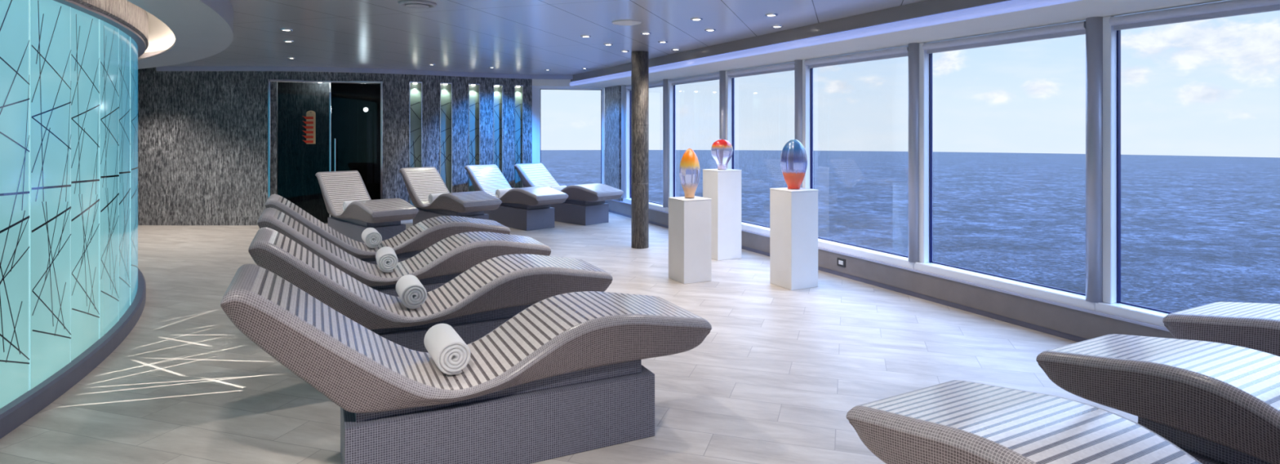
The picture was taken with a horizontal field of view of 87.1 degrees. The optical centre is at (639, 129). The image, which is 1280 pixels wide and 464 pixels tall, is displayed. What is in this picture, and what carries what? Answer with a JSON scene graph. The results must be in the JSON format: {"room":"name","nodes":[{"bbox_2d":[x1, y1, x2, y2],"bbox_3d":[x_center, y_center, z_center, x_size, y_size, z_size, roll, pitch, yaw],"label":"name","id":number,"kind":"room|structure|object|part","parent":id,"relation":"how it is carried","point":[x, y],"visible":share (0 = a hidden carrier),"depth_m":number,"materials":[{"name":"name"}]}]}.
{"room":"spa","nodes":[
{"label":"spa","id":0,"kind":"room"},
{"bbox_2d":[137,66,532,225],"bbox_3d":[-7.468,0.270,11.669,11.048,2.660,1.228,0,0,-9],"label":"wall","id":1,"kind":"structure","parent":0,"point":[202,135],"depth_m":11.26,"materials":[{"name":"stone"}]},
{"bbox_2d":[267,79,382,223],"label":"door","id":2,"kind":"structure","parent":1,"relation":"in","point":[349,114],"depth_m":11.48,"materials":[{"name":"black glass"}]},
{"bbox_2d":[302,111,315,143],"bbox_3d":[-5.608,-0.043,11.409,0.200,0.565,0.046,0,0,-15],"label":"rack","id":3,"kind":"object","parent":2,"relation":"attached to","point":[310,117],"visible":1,"depth_m":11.41,"materials":[{"name":"brown wood"}]},
{"bbox_3d":[-5.202,0.450,11.509,0.022,0.600,0.077,0,0,-15],"label":"handle","id":4,"kind":"part","parent":2,"relation":"part of","materials":[{"name":"silver metal"}]},
{"bbox_2d":[156,66,531,79],"bbox_3d":[-4.974,-1.019,11.794,6.226,0.078,0.678,0,0,-16],"label":"trim","id":5,"kind":"structure","parent":1,"relation":"attached to","point":[295,68],"depth_m":11.40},
{"bbox_2d":[408,81,422,207],"bbox_3d":[-4.012,0.362,12.020,0.220,2.435,0.132,0,0,-28],"label":"niche","id":6,"kind":"object","parent":1,"relation":"attached to","point":[415,87],"visible":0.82,"depth_m":12.06,"materials":[{"name":"teal glass"}]},
{"bbox_2d":[440,82,452,192],"bbox_3d":[-3.549,0.362,12.278,0.218,2.435,0.132,0,0,-30],"label":"niche","id":7,"kind":"object","parent":1,"relation":"attached to","point":[446,88],"visible":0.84,"depth_m":12.32,"materials":[{"name":"teal glass"}]},
{"bbox_2d":[468,83,479,191],"bbox_3d":[-3.104,0.362,12.539,0.214,2.435,0.132,0,0,-30],"label":"niche","id":8,"kind":"object","parent":1,"relation":"attached to","point":[473,89],"visible":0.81,"depth_m":12.57,"materials":[{"name":"blue glass"}]},
{"bbox_2d":[493,84,502,173],"bbox_3d":[-2.707,0.362,12.765,0.182,2.435,0.132,0,0,-28],"label":"niche","id":9,"kind":"object","parent":1,"relation":"attached to","point":[497,89],"visible":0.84,"depth_m":12.80,"materials":[{"name":"blue glass"}]},
{"bbox_3d":[-2.733,0.365,12.813,0.170,2.430,0.022,0,0,-28],"label":"glass panel","id":10,"kind":"part","parent":9,"relation":"part of","materials":[{"name":"blue"}]},
{"bbox_2d":[514,84,523,188],"bbox_3d":[-2.341,0.362,12.943,0.167,2.435,0.132,0,0,-21],"label":"niche","id":11,"kind":"object","parent":1,"relation":"attached to","point":[518,89],"visible":0.8,"depth_m":12.98,"materials":[{"name":"blue glass"}]},
{"bbox_2d":[529,74,573,79],"bbox_3d":[-1.304,-1.019,13.045,1.636,0.078,0.080,0,0,-8],"label":"trim","id":12,"kind":"structure","parent":1,"relation":"attached to","point":[531,76],"depth_m":12.95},
{"bbox_2d":[532,79,571,85],"bbox_3d":[-1.403,-0.960,13.218,1.422,0.200,0.200,0,0,-11],"label":"trim","id":13,"kind":"structure","parent":1,"relation":"attached to","point":[535,82],"depth_m":13.05,"materials":[{"name":"beige paint"}]},
{"bbox_2d":[167,0,924,75],"bbox_3d":[-2.876,-1.110,4.674,20.648,0.100,17.347,0,0,0],"label":"ceiling","id":14,"kind":"structure","parent":0,"point":[512,37],"depth_m":7.14,"materials":[{"name":"grey paint"}]},
{"bbox_2d":[144,10,175,53],"bbox_3d":[-4.229,-1.056,3.375,3.139,0.005,13.296,0,0,-16],"label":"light","id":15,"kind":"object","parent":14,"relation":"attached to","point":[161,37],"depth_m":7.59,"materials":[{"name":"beige paint"}]},
{"bbox_2d":[127,0,233,69],"bbox_3d":[-4.142,-0.955,3.400,3.018,0.210,13.337,0,0,-16],"label":"cove","id":16,"kind":"structure","parent":14,"relation":"attached to","point":[201,28],"depth_m":5.63,"materials":[{"name":"grey paint"}]},
{"bbox_2d":[280,28,293,31],"bbox_3d":[-3.735,-1.054,7.114,0.120,0.012,0.120,0,0,0],"label":"recessed light","id":17,"kind":"object","parent":14,"relation":"in","point":[282,29],"visible":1,"depth_m":7.08,"materials":[{"name":"silver metal"}]},
{"bbox_2d":[283,40,293,42],"bbox_3d":[-4.192,-1.054,8.030,0.120,0.012,0.120,0,0,0],"label":"recessed light","id":18,"kind":"object","parent":14,"relation":"in","point":[285,41],"visible":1,"depth_m":7.99,"materials":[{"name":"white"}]},
{"bbox_2d":[397,0,436,8],"bbox_3d":[-1.863,-1.045,5.638,0.310,0.030,0.310,0,0,0],"label":"ceiling vent","id":19,"kind":"object","parent":14,"relation":"in","point":[420,4],"visible":1,"depth_m":5.57,"materials":[{"name":"grey metal"}]},
{"bbox_2d":[580,35,591,37],"bbox_3d":[-0.611,-1.054,7.599,0.120,0.012,0.120,0,0,0],"label":"recessed light","id":20,"kind":"object","parent":14,"relation":"in","point":[582,36],"visible":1,"depth_m":7.56,"materials":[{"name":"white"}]},
{"bbox_2d":[612,19,640,25],"bbox_3d":[-0.133,-1.054,6.625,0.290,0.012,0.290,0,0,0],"label":"ceiling speaker","id":21,"kind":"object","parent":14,"relation":"attached to","point":[620,22],"visible":1,"depth_m":6.60,"materials":[{"name":"white plastic"}]},
{"bbox_2d":[613,21,639,24],"bbox_3d":[-0.133,-1.056,6.625,0.256,0.008,0.256,0,0,0],"label":"grille","id":22,"kind":"object","parent":21,"relation":"attached to","point":[615,22],"depth_m":6.63,"materials":[{"name":"white plastic"}]},
{"bbox_2d":[640,31,651,34],"bbox_3d":[0.064,-1.054,7.361,0.120,0.012,0.120,0,0,0],"label":"recessed light","id":23,"kind":"object","parent":14,"relation":"in","point":[642,33],"visible":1,"depth_m":7.32,"materials":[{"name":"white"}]},
{"bbox_2d":[657,40,667,43],"bbox_3d":[0.275,-1.054,8.092,0.120,0.012,0.120,0,0,0],"label":"recessed light","id":24,"kind":"object","parent":14,"relation":"in","point":[660,42],"visible":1,"depth_m":8.05,"materials":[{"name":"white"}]},
{"bbox_2d":[690,17,702,20],"bbox_3d":[0.540,-1.054,6.424,0.120,0.012,0.120,0,0,0],"label":"recessed light","id":25,"kind":"object","parent":14,"relation":"in","point":[691,19],"visible":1,"depth_m":6.39,"materials":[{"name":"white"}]},
{"bbox_2d":[704,28,715,31],"bbox_3d":[0.743,-1.054,7.124,0.120,0.012,0.120,0,0,0],"label":"recessed light","id":26,"kind":"object","parent":14,"relation":"in","point":[707,29],"visible":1,"depth_m":7.08,"materials":[{"name":"white"}]},
{"bbox_2d":[764,13,777,16],"bbox_3d":[1.207,-1.054,6.188,0.120,0.012,0.120,0,0,0],"label":"recessed light","id":27,"kind":"object","parent":14,"relation":"in","point":[769,14],"visible":1,"depth_m":6.16,"materials":[{"name":"white"}]},
{"bbox_2d":[771,25,782,27],"bbox_3d":[1.400,-1.054,6.874,0.120,0.012,0.120,0,0,0],"label":"recessed light","id":28,"kind":"object","parent":14,"relation":"in","point":[772,26],"visible":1,"depth_m":6.84,"materials":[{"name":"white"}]},
{"bbox_2d":[570,0,1009,81],"bbox_3d":[2.761,-0.998,4.939,0.260,0.125,18.472,0,0,-26],"label":"trim","id":29,"kind":"structure","parent":14,"relation":"attached to","point":[926,7],"depth_m":6.67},
{"bbox_2d":[0,212,1137,463],"bbox_3d":[-2.876,1.650,4.674,20.648,0.100,17.347,0,0,0],"label":"floor","id":30,"kind":"structure","parent":0,"point":[776,377],"depth_m":4.44,"materials":[{"name":"stone"}]},
{"bbox_2d":[0,0,148,439],"bbox_3d":[-5.040,0.272,3.454,3.383,2.656,12.954,0,0,-18],"label":"glass","id":31,"kind":"object","parent":30,"relation":"on","point":[73,287],"visible":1,"depth_m":4.18,"materials":[{"name":"teal glass"}]},
{"bbox_3d":[-3.411,0.347,3.598,0.018,2.295,0.485,0,0,-16],"label":"glass panel","id":32,"kind":"part","parent":31,"relation":"part of","materials":[{"name":"teal glass"}]},
{"bbox_3d":[-3.556,0.347,4.068,0.018,2.295,0.485,0,0,-19],"label":"glass panel","id":33,"kind":"part","parent":31,"relation":"part of","materials":[{"name":"teal glass"}]},
{"bbox_3d":[-3.737,0.347,4.536,0.018,2.295,0.505,0,0,-22],"label":"glass panel","id":34,"kind":"part","parent":31,"relation":"part of","materials":[{"name":"teal glass"}]},
{"bbox_3d":[-3.941,0.347,5.003,0.018,2.295,0.500,0,0,-26],"label":"glass panel","id":35,"kind":"part","parent":31,"relation":"part of","materials":[{"name":"teal glass"}]},
{"bbox_3d":[-4.181,0.347,5.459,0.018,2.295,0.516,0,0,-29],"label":"glass panel","id":36,"kind":"part","parent":31,"relation":"part of","materials":[{"name":"teal glass"}]},
{"bbox_3d":[-4.563,0.347,6.084,0.027,2.295,0.937,0,0,-34],"label":"glass panel","id":37,"kind":"part","parent":31,"relation":"part of","materials":[{"name":"teal glass"}]},
{"bbox_2d":[315,170,418,243],"bbox_3d":[-3.882,1.117,9.463,0.620,0.967,2.250,0,0,-42],"label":"lounger","id":38,"kind":"object","parent":30,"relation":"on","point":[385,216],"visible":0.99,"depth_m":9.06,"materials":[{"name":"tile"}]},
{"bbox_2d":[342,200,364,210],"bbox_3d":[-4.033,1.092,9.601,0.369,0.165,0.162,0,0,-42],"label":"rolled towel","id":39,"kind":"object","parent":38,"relation":"on","point":[345,204],"visible":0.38,"depth_m":9.47,"materials":[{"name":"white fabric"}]},
{"bbox_2d":[264,194,510,265],"bbox_3d":[-2.508,1.117,6.848,2.250,0.967,0.620,0,0,-26],"label":"lounger","id":40,"kind":"object","parent":30,"relation":"on","point":[415,239],"visible":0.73,"depth_m":6.70,"materials":[{"name":"tile"}]},
{"bbox_2d":[361,227,382,248],"bbox_3d":[-2.709,1.091,6.801,0.162,0.166,0.370,0,0,-28],"label":"rolled towel","id":41,"kind":"object","parent":40,"relation":"on","point":[371,237],"visible":1,"depth_m":6.66,"materials":[{"name":"white fabric"}]},
{"bbox_2d":[257,207,551,297],"bbox_3d":[-1.928,1.117,5.708,2.250,0.967,0.620,0,0,-26],"label":"lounger","id":42,"kind":"object","parent":30,"relation":"on","point":[443,261],"visible":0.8,"depth_m":5.56,"materials":[{"name":"wicker"}]},
{"bbox_2d":[375,246,398,272],"bbox_3d":[-2.130,1.092,5.661,0.162,0.165,0.369,0,0,-24],"label":"rolled towel","id":43,"kind":"object","parent":42,"relation":"on","point":[387,260],"visible":1,"depth_m":5.51,"materials":[{"name":"white fabric"}]},
{"bbox_2d":[248,227,612,353],"bbox_3d":[-1.343,1.117,4.588,2.250,0.967,0.620,0,0,-26],"label":"lounger","id":44,"kind":"object","parent":30,"relation":"on","point":[477,301],"visible":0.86,"depth_m":4.41,"materials":[{"name":"tile"}]},
{"bbox_2d":[395,275,426,309],"bbox_3d":[-1.545,1.091,4.541,0.162,0.166,0.370,0,0,-26],"label":"rolled towel","id":45,"kind":"object","parent":44,"relation":"on","point":[411,293],"visible":1,"depth_m":4.40,"materials":[{"name":"white fabric"}]},
{"bbox_2d":[399,166,502,225],"bbox_3d":[-3.012,1.117,10.543,0.620,0.967,2.250,0,0,-42],"label":"lounger","id":46,"kind":"object","parent":30,"relation":"on","point":[420,182],"visible":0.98,"depth_m":10.33,"materials":[{"name":"tile"}]},
{"bbox_2d":[428,192,449,204],"bbox_3d":[-3.163,1.091,10.681,0.370,0.166,0.162,0,0,-43],"label":"rolled towel","id":47,"kind":"object","parent":46,"relation":"on","point":[432,197],"visible":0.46,"depth_m":10.55,"materials":[{"name":"white fabric"}]},
{"bbox_2d":[220,263,711,463],"bbox_3d":[-0.763,1.117,3.404,2.250,0.967,0.620,0,0,-26],"label":"lounger","id":48,"kind":"object","parent":30,"relation":"on","point":[565,375],"visible":0.96,"depth_m":3.19,"materials":[{"name":"wicker"}]},
{"bbox_2d":[423,324,470,375],"bbox_3d":[-0.964,1.092,3.356,0.162,0.165,0.369,0,0,-28],"label":"rolled towel","id":49,"kind":"object","parent":48,"relation":"on","point":[450,353],"visible":1,"depth_m":3.22,"materials":[{"name":"white fabric"}]},
{"bbox_2d":[464,164,568,231],"bbox_3d":[-2.140,1.117,11.414,0.620,0.967,2.250,0,0,-43],"label":"lounger","id":50,"kind":"object","parent":30,"relation":"on","point":[526,209],"visible":0.84,"depth_m":10.92,"materials":[{"name":"stone"}]},
{"bbox_2d":[495,188,511,199],"bbox_3d":[-2.293,1.092,11.549,0.369,0.165,0.162,0,0,-43],"label":"rolled towel","id":51,"kind":"object","parent":50,"relation":"on","point":[499,193],"visible":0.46,"depth_m":11.42,"materials":[{"name":"white fabric"}]},
{"bbox_2d":[514,163,623,226],"bbox_3d":[-1.311,1.117,11.974,2.250,0.967,0.620,0,0,43],"label":"lounger","id":52,"kind":"object","parent":30,"relation":"on","point":[585,205],"visible":0.79,"depth_m":11.49,"materials":[{"name":"stone"}]},
{"bbox_2d":[550,185,566,191],"bbox_3d":[-1.473,1.091,12.098,0.162,0.166,0.370,0,0,43],"label":"rolled towel","id":53,"kind":"object","parent":52,"relation":"on","point":[557,188],"visible":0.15,"depth_m":12.03,"materials":[{"name":"white fabric"}]},
{"bbox_2d":[631,50,648,248],"bbox_3d":[0.000,0.270,9.160,0.241,2.660,0.241,0,0,0],"label":"pillar","id":54,"kind":"structure","parent":30,"relation":"on","point":[639,59],"depth_m":9.06,"materials":[{"name":"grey stone"}]},
{"bbox_2d":[668,195,711,284],"bbox_3d":[0.530,1.165,7.195,0.339,0.870,0.339,0,0,-27],"label":"marble pedestal","id":55,"kind":"object","parent":30,"relation":"on","point":[689,219],"visible":0.99,"depth_m":7.06,"materials":[{"name":"white stone"}]},
{"bbox_2d":[679,148,700,198],"bbox_3d":[0.530,0.465,7.195,0.226,0.531,0.226,0,0,0],"label":"glass ornament","id":56,"kind":"object","parent":55,"relation":"on","point":[689,167],"visible":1,"depth_m":7.12,"materials":[{"name":"orange glass"}]},
{"bbox_2d":[702,168,742,261],"bbox_3d":[1.028,1.050,8.455,0.354,1.100,0.354,0,0,-27],"label":"marble pedestal","id":57,"kind":"object","parent":30,"relation":"on","point":[723,187],"visible":0.81,"depth_m":8.30,"materials":[{"name":"white stone"}]},
{"bbox_2d":[711,138,733,169],"bbox_3d":[1.028,0.307,8.455,0.276,0.385,0.276,0,0,0],"label":"glass ornament","id":58,"kind":"object","parent":57,"relation":"on","point":[722,150],"visible":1,"depth_m":8.36,"materials":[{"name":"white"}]},
{"bbox_2d":[769,187,818,290],"bbox_3d":[1.582,1.105,6.931,0.349,0.990,0.349,0,0,-26],"label":"marble pedestal","id":59,"kind":"object","parent":30,"relation":"on","point":[793,213],"visible":0.87,"depth_m":6.80,"materials":[{"name":"white stone"}]},
{"bbox_2d":[780,139,807,189],"bbox_3d":[1.582,0.354,6.931,0.272,0.512,0.272,0,0,0],"label":"glass ornament","id":60,"kind":"object","parent":59,"relation":"on","point":[793,157],"visible":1,"depth_m":6.84,"materials":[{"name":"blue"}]},
{"bbox_2d":[846,380,1201,463],"bbox_3d":[1.567,1.117,1.652,0.620,0.967,2.250,0,0,-28],"label":"lounger","id":61,"kind":"object","parent":30,"relation":"on","point":[954,422],"visible":1,"depth_m":2.18,"materials":[{"name":"stone"}]},
{"bbox_2d":[1035,334,1279,463],"bbox_3d":[2.637,1.117,2.272,0.620,0.967,2.250,0,0,-28],"label":"lounger","id":62,"kind":"object","parent":30,"relation":"on","point":[1218,403],"visible":1,"depth_m":2.69,"materials":[{"name":"stone"}]},
{"bbox_2d":[1162,302,1279,356],"bbox_3d":[3.712,1.117,2.902,0.620,0.967,2.250,0,0,-28],"label":"lounger","id":63,"kind":"object","parent":30,"relation":"on","point":[1252,326],"visible":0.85,"depth_m":3.55,"materials":[{"name":"stone"}]},
{"bbox_2d":[604,85,1176,339],"bbox_3d":[3.376,0.370,5.101,0.212,2.460,18.227,0,0,-26],"label":"wall","id":64,"kind":"structure","parent":0,"point":[1081,324],"depth_m":6.21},
{"bbox_2d":[621,79,667,211],"bbox_3d":[0.083,0.245,11.837,0.198,2.210,1.797,0,0,-26],"label":"window","id":65,"kind":"structure","parent":64,"relation":"in","point":[664,82],"depth_m":12.49,"materials":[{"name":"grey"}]},
{"bbox_2d":[625,80,662,90],"bbox_3d":[0.089,-0.773,11.814,0.072,0.097,1.498,0,0,-26],"label":"roller blind","id":66,"kind":"object","parent":65,"relation":"attached to","point":[657,83],"depth_m":11.51,"materials":[{"name":"grey fabric"}]},
{"bbox_3d":[0.435,0.220,11.074,0.116,2.110,0.116,0,0,-26],"label":"post","id":67,"kind":"part","parent":65,"relation":"part of","materials":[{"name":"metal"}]},
{"bbox_2d":[665,71,725,212],"bbox_3d":[0.852,0.245,10.280,0.173,2.210,1.748,0,0,-26],"label":"window","id":68,"kind":"structure","parent":64,"relation":"in","point":[721,76],"depth_m":10.97,"materials":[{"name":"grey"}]},
{"bbox_2d":[668,72,719,85],"bbox_3d":[0.828,-0.773,10.289,0.072,0.097,1.532,0,0,-26],"label":"roller blind","id":69,"kind":"object","parent":68,"relation":"attached to","point":[715,76],"depth_m":10.27,"materials":[{"name":"grey fabric"}]},
{"bbox_3d":[1.182,0.220,9.534,0.116,2.110,0.116,0,0,-26],"label":"post","id":70,"kind":"part","parent":68,"relation":"part of","materials":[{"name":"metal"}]},
{"bbox_2d":[725,59,802,235],"bbox_3d":[1.587,0.245,8.765,0.173,2.210,1.692,0,0,-26],"label":"window","id":71,"kind":"structure","parent":64,"relation":"in","point":[797,65],"depth_m":8.78,"materials":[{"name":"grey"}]},
{"bbox_2d":[726,62,794,78],"bbox_3d":[1.563,-0.773,8.774,0.072,0.097,1.476,0,0,-26],"label":"roller blind","id":72,"kind":"object","parent":71,"relation":"attached to","point":[789,66],"depth_m":8.73,"materials":[{"name":"grey fabric"}]},
{"bbox_3d":[1.905,0.220,8.044,0.116,2.110,0.116,0,0,-26],"label":"post","id":73,"kind":"part","parent":71,"relation":"part of","materials":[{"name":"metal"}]},
{"bbox_2d":[569,0,1079,86],"bbox_3d":[2.663,-0.896,4.891,0.078,0.078,18.472,0,0,-26],"label":"trim","id":74,"kind":"structure","parent":64,"relation":"attached to","point":[1011,6],"depth_m":6.07,"materials":[{"name":"blue"}]},
{"bbox_2d":[836,257,845,267],"bbox_3d":[2.186,1.445,7.322,0.014,0.084,0.124,0,0,-26],"label":"socket","id":75,"kind":"object","parent":64,"relation":"attached to","point":[840,262],"visible":1,"depth_m":7.31,"materials":[{"name":"grey plastic"}]},
{"bbox_2d":[608,209,1088,342],"bbox_3d":[3.307,1.575,5.068,0.025,0.050,18.227,0,0,-26],"label":"baseboard","id":76,"kind":"structure","parent":64,"relation":"attached to","point":[1031,326],"depth_m":6.14,"materials":[{"name":"grey stone"}]},
{"bbox_2d":[802,42,919,269],"bbox_3d":[2.322,0.245,7.250,0.173,2.210,1.748,0,0,-26],"label":"window","id":77,"kind":"structure","parent":64,"relation":"in","point":[912,51],"depth_m":6.74,"materials":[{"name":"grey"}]},
{"bbox_2d":[804,45,908,68],"bbox_3d":[2.298,-0.773,7.259,0.072,0.097,1.532,0,0,-26],"label":"roller blind","id":78,"kind":"object","parent":77,"relation":"attached to","point":[899,51],"depth_m":7.18,"materials":[{"name":"grey fabric"}]},
{"bbox_3d":[2.652,0.220,6.504,0.116,2.110,0.116,0,0,-26],"label":"post","id":79,"kind":"part","parent":77,"relation":"part of","materials":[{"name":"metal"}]},
{"bbox_2d":[611,200,1168,332],"bbox_3d":[3.295,1.347,5.062,0.032,0.017,18.227,0,0,-26],"label":"trim","id":80,"kind":"structure","parent":64,"relation":"attached to","point":[1105,315],"depth_m":5.65,"materials":[{"name":"grey metal"}]},
{"bbox_2d":[572,0,1224,88],"bbox_3d":[2.995,-0.915,5.052,0.720,0.170,18.472,0,0,-26],"label":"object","id":81,"kind":"structure","parent":64,"relation":"attached to","point":[1077,11],"depth_m":5.82,"materials":[{"name":"beige paint"}]},
{"bbox_2d":[914,16,1102,311],"bbox_3d":[3.059,0.245,5.730,0.173,2.210,1.703,0,0,-26],"label":"window","id":82,"kind":"structure","parent":64,"relation":"in","point":[1092,27],"depth_m":5.36,"materials":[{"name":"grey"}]},
{"bbox_2d":[922,20,1085,53],"bbox_3d":[3.035,-0.773,5.739,0.072,0.097,1.487,0,0,-26],"label":"roller blind","id":83,"kind":"object","parent":82,"relation":"attached to","point":[1077,28],"depth_m":5.63,"materials":[{"name":"grey fabric"}]},
{"bbox_3d":[3.379,0.220,5.004,0.116,2.110,0.116,0,0,-26],"label":"post","id":84,"kind":"part","parent":82,"relation":"part of","materials":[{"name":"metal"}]},
{"bbox_2d":[1095,0,1279,327],"bbox_3d":[3.786,0.245,4.230,0.173,2.210,1.703,0,0,-26],"label":"window","id":85,"kind":"structure","parent":64,"relation":"in","point":[1112,304],"depth_m":4.91,"materials":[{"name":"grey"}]},
{"bbox_2d":[1109,0,1279,30],"bbox_3d":[3.763,-0.773,4.239,0.072,0.097,1.487,0,0,-26],"label":"roller blind","id":86,"kind":"object","parent":85,"relation":"attached to","point":[1225,8],"depth_m":4.45,"materials":[{"name":"grey fabric"}]},
{"label":"outside","id":87,"kind":"structure","parent":0,"visible":0},
{"bbox_2d":[540,150,1279,312],"bbox_3d":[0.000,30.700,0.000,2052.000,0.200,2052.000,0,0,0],"label":"sea","id":88,"kind":"structure","parent":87,"point":[1197,231],"depth_m":251.40,"materials":[{"name":"liquid"}]},
{"bbox_3d":[-1.403,1.470,13.218,1.433,0.260,0.476,0,0,0],"label":"wall","id":89,"kind":"structure","parent":0,"visible":0},
{"bbox_2d":[532,85,604,184],"bbox_3d":[-1.401,0.230,13.211,1.422,2.240,0.155,0,0,-11],"label":"window","id":90,"kind":"structure","parent":89,"relation":"in","point":[535,89],"depth_m":13.12,"materials":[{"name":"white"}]}
]}

